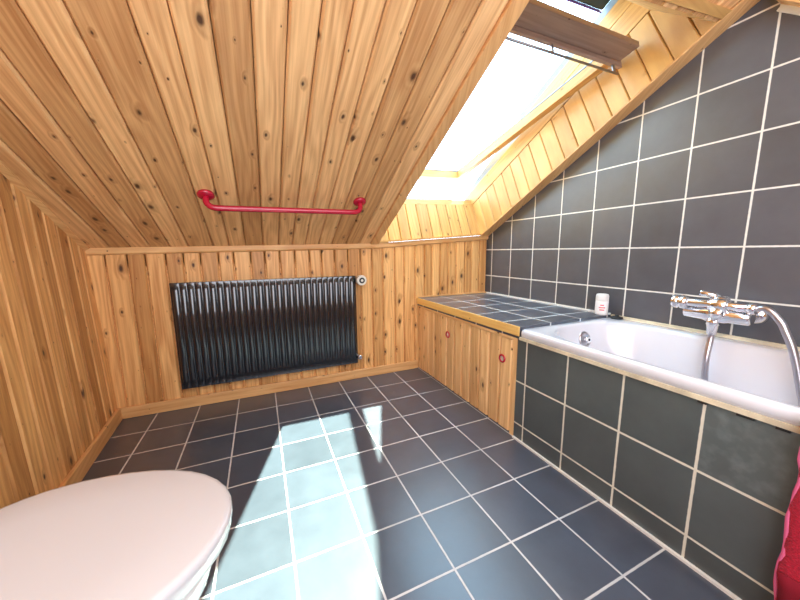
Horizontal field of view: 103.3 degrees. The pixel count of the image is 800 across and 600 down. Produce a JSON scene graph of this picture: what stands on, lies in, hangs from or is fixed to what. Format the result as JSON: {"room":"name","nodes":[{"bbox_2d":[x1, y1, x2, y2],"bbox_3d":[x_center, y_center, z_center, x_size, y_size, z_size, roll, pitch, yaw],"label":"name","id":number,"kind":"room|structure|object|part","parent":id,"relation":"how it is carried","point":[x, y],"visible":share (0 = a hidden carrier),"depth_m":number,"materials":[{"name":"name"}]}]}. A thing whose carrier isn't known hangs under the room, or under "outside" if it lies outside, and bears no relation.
{"room":"bathroom","nodes":[
{"label":"bathroom","id":0,"kind":"room"},
{"bbox_2d":[0,173,117,508],"bbox_3d":[-0.960,-0.245,0.294,0.331,2.260,2.729,-5,10,-24],"label":"wall","id":1,"kind":"structure","parent":0,"point":[57,394],"depth_m":1.11,"materials":[{"name":"brown wood"}]},
{"bbox_2d":[0,161,89,250],"bbox_3d":[-0.914,-0.678,0.239,0.030,1.277,2.709,-5,10,-26],"label":"trim","id":2,"kind":"structure","parent":1,"relation":"attached to","point":[13,179],"depth_m":1.18,"materials":[{"name":"brown wood"}]},
{"bbox_2d":[58,408,121,487],"bbox_3d":[-0.848,0.775,0.478,0.018,0.066,2.696,-5,10,-27],"label":"baseboard","id":3,"kind":"structure","parent":1,"relation":"attached to","point":[78,472],"depth_m":1.33,"materials":[{"name":"brown wood"}]},
{"bbox_2d":[87,240,486,407],"bbox_3d":[-0.434,0.090,2.094,2.555,1.040,0.060,-4,10,-23],"label":"wall","id":4,"kind":"structure","parent":0,"point":[134,305],"depth_m":1.86,"materials":[{"name":"brown wood"}]},
{"bbox_2d":[169,275,366,389],"bbox_3d":[-0.710,0.160,1.887,1.049,0.585,0.125,-4,10,-23],"label":"radiator","id":5,"kind":"object","parent":4,"relation":"attached to","point":[235,330],"visible":1,"depth_m":1.83,"materials":[{"name":"black metal"}]},
{"bbox_2d":[120,360,417,418],"bbox_3d":[-0.673,0.538,2.014,1.764,0.062,0.014,-4,10,-23],"label":"baseboard","id":6,"kind":"structure","parent":4,"relation":"attached to","point":[192,401],"depth_m":1.92,"materials":[{"name":"brown wood"}]},
{"bbox_2d":[85,236,487,255],"bbox_3d":[-0.415,-0.360,1.995,2.408,0.125,0.014,-4,10,-23],"label":"trim","id":7,"kind":"structure","parent":4,"relation":"attached to","point":[245,248],"depth_m":1.83,"materials":[{"name":"brown wood"}]},
{"bbox_2d":[0,0,740,265],"bbox_3d":[0.039,-0.906,0.684,2.760,1.708,2.804,-4,10,-23],"label":"ceiling","id":8,"kind":"structure","parent":0,"point":[115,114],"depth_m":0.98,"materials":[{"name":"brown wood"}]},
{"bbox_2d":[196,189,365,214],"bbox_3d":[-0.507,-0.444,1.463,0.738,0.095,0.070,-5,10,-25],"label":"grab rail","id":9,"kind":"object","parent":8,"relation":"attached to","point":[206,195],"visible":1,"depth_m":1.41,"materials":[{"name":"red metal"}]},
{"bbox_2d":[371,0,529,244],"bbox_3d":[0.103,-0.648,1.419,0.054,0.758,1.372,-4,10,-23],"label":"trim","id":10,"kind":"structure","parent":8,"relation":"attached to","point":[513,9],"depth_m":1.13,"materials":[{"name":"brown wood"}]},
{"bbox_2d":[379,0,731,242],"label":"frame","id":11,"kind":"structure","parent":8,"relation":"attached to","point":[610,59],"depth_m":1.58,"materials":[{"name":"brown wood"}]},
{"bbox_3d":[0.378,-0.999,1.846,0.748,0.351,1.246,-4,10,-23],"label":"sash","id":12,"kind":"part","parent":11,"relation":"part of","materials":[{"name":"brown wood"}]},
{"bbox_3d":[0.416,-1.016,1.748,0.950,0.874,1.335,-4,10,-23],"label":"frame","id":13,"kind":"part","parent":11,"relation":"part of","materials":[{"name":"brown wood"}]},
{"bbox_3d":[0.652,-1.043,1.237,0.788,0.068,0.099,-4,10,-23],"label":"rail","id":14,"kind":"part","parent":11,"relation":"part of","materials":[{"name":"brown wood"}]},
{"bbox_2d":[566,0,609,12],"bbox_3d":[0.603,-1.370,1.258,0.794,0.189,0.188,-4,10,-23],"label":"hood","id":15,"kind":"object","parent":11,"relation":"attached to","point":[597,5],"depth_m":1.43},
{"bbox_2d":[82,367,733,599],"bbox_3d":[0.096,0.760,0.926,2.505,0.060,2.744,-4,10,-23],"label":"floor","id":16,"kind":"structure","parent":0,"point":[393,485],"depth_m":1.09,"materials":[{"name":"tile"}]},
{"bbox_2d":[0,470,231,599],"bbox_3d":[-0.555,0.427,0.474,0.544,0.750,0.400,-4,10,-23],"label":"toilet","id":17,"kind":"object","parent":16,"relation":"on","point":[153,534],"visible":1,"depth_m":0.51,"materials":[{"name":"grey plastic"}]},
{"bbox_3d":[-0.518,0.621,0.519,0.402,0.351,0.346,-4,10,-23],"label":"bowl","id":18,"kind":"part","parent":17,"relation":"part of","materials":[{"name":"white ceramic"}]},
{"bbox_2d":[418,306,517,435],"bbox_3d":[0.608,0.319,2.009,0.619,0.474,0.978,-4,10,-23],"label":"base cabinet","id":19,"kind":"object","parent":16,"relation":"on","point":[478,363],"visible":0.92,"depth_m":1.74,"materials":[{"name":"brown wood"}]},
{"bbox_3d":[0.161,0.277,2.300,0.018,0.468,0.069,-4,10,-23],"label":"filler panel","id":20,"kind":"part","parent":19,"relation":"part of","materials":[{"name":"brown wood"}]},
{"bbox_3d":[0.253,0.312,2.091,0.019,0.448,0.388,-4,10,-23],"label":"door","id":21,"kind":"part","parent":19,"relation":"part of","materials":[{"name":"brown wood"}]},
{"bbox_3d":[0.333,0.110,1.869,0.023,0.014,0.943,-4,10,-23],"label":"rail","id":22,"kind":"part","parent":19,"relation":"part of","materials":[{"name":"brown wood"}]},
{"bbox_3d":[0.429,0.372,1.695,0.019,0.448,0.476,-4,10,-23],"label":"door","id":23,"kind":"part","parent":19,"relation":"part of","materials":[{"name":"brown wood"}]},
{"bbox_3d":[0.487,0.278,1.510,0.008,0.043,0.043,-4,10,-23],"label":"ring pull","id":24,"kind":"part","parent":19,"relation":"part of","materials":[{"name":"red paint"}]},
{"bbox_2d":[417,291,610,338],"bbox_3d":[0.608,0.051,1.967,0.623,0.065,0.998,-4,10,-23],"label":"ledge","id":25,"kind":"object","parent":19,"relation":"on","point":[505,314],"visible":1,"depth_m":1.78,"materials":[{"name":"tile"}]},
{"bbox_2d":[595,293,608,315],"bbox_3d":[1.038,0.022,1.626,0.056,0.109,0.060,-4,10,-23],"label":"bottle","id":26,"kind":"object","parent":25,"relation":"on","point":[602,299],"visible":1,"depth_m":1.60,"materials":[{"name":"white plastic"}]},
{"bbox_2d":[519,314,799,433],"bbox_3d":[1.129,0.424,0.827,0.625,0.448,1.583,-4,10,-23],"label":"bathtub","id":27,"kind":"object","parent":16,"relation":"on","point":[753,379],"visible":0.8,"depth_m":1.14,"materials":[{"name":"white ceramic"}]},
{"bbox_3d":[0.862,0.182,1.457,0.032,0.033,0.029,-4,10,-23],"label":"overflow knob","id":28,"kind":"part","parent":27,"relation":"part of","materials":[{"name":"silver metal"}]},
{"bbox_2d":[610,314,622,319],"bbox_3d":[1.081,0.083,1.577,0.056,0.020,0.056,-4,10,-23],"label":"plug","id":29,"kind":"object","parent":27,"relation":"on","point":[616,316],"visible":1,"depth_m":1.56,"materials":[{"name":"black rubber"}]},
{"bbox_2d":[773,447,799,599],"bbox_3d":[0.961,0.496,0.472,0.111,0.485,0.494,-4,10,-23],"label":"towel","id":30,"kind":"object","parent":27,"relation":"hanging from","point":[786,579],"visible":1,"depth_m":0.67,"materials":[{"name":"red fabric"}]},
{"bbox_2d":[485,0,799,346],"bbox_3d":[1.275,-0.518,1.265,0.120,2.463,2.754,-4,10,-23],"label":"wall","id":31,"kind":"structure","parent":0,"point":[697,188],"depth_m":1.31,"materials":[{"name":"tile"}]},
{"bbox_2d":[480,0,759,235],"bbox_3d":[1.067,-0.926,1.415,0.085,1.179,2.104,-4,10,-23],"label":"trim","id":32,"kind":"structure","parent":31,"relation":"attached to","point":[742,6],"depth_m":1.40,"materials":[{"name":"brown wood"}]},
{"bbox_2d":[682,290,769,334],"bbox_3d":[1.202,0.045,1.189,0.152,0.165,0.214,-4,10,-23],"label":"mixer","id":33,"kind":"object","parent":31,"relation":"attached to","point":[716,312],"visible":0.87,"depth_m":1.15,"materials":[{"name":"silver metal"}]},
{"bbox_3d":[1.159,-0.016,1.179,0.071,0.040,0.024,5,10,32],"label":"lever","id":34,"kind":"part","parent":33,"relation":"part of","materials":[{"name":"silver metal"}]},
{"bbox_2d":[705,318,719,334],"bbox_3d":[1.177,0.098,1.191,0.040,0.060,0.040,-4,10,-23],"label":"outlet","id":35,"kind":"object","parent":33,"relation":"attached to","point":[712,326],"depth_m":1.18,"materials":[{"name":"silver metal"}]},
{"bbox_2d":[670,294,799,406],"bbox_3d":[1.111,0.297,1.106,0.240,0.582,0.401,-4,10,-23],"label":"shower","id":36,"kind":"object","parent":33,"relation":"attached to","point":[677,301],"visible":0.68,"depth_m":1.07,"materials":[{"name":"silver metal"}]},
{"bbox_3d":[1.160,0.019,1.164,0.032,0.035,0.184,-5,10,-26],"label":"handle","id":37,"kind":"part","parent":36,"relation":"part of","materials":[{"name":"silver metal"}]},
{"bbox_2d":[777,0,799,15],"bbox_3d":[1.371,-0.704,0.781,0.066,0.645,0.662,-4,10,-23],"label":"trim","id":38,"kind":"structure","parent":31,"relation":"attached to","point":[792,7],"depth_m":1.02,"materials":[{"name":"brown wood"}]},
{"bbox_2d":[513,339,799,599],"bbox_3d":[0.860,0.514,0.727,0.022,0.474,1.595,-4,10,-23],"label":"surround panel","id":39,"kind":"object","parent":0,"point":[715,485],"depth_m":0.90,"materials":[{"name":"tile"}]},
{"bbox_2d":[512,435,741,599],"bbox_3d":[0.848,0.745,0.756,0.010,0.008,1.594,-4,10,-23],"label":"trim","id":40,"kind":"structure","parent":39,"relation":"attached to","point":[700,572],"depth_m":0.97,"materials":[{"name":"white"}]}
]}

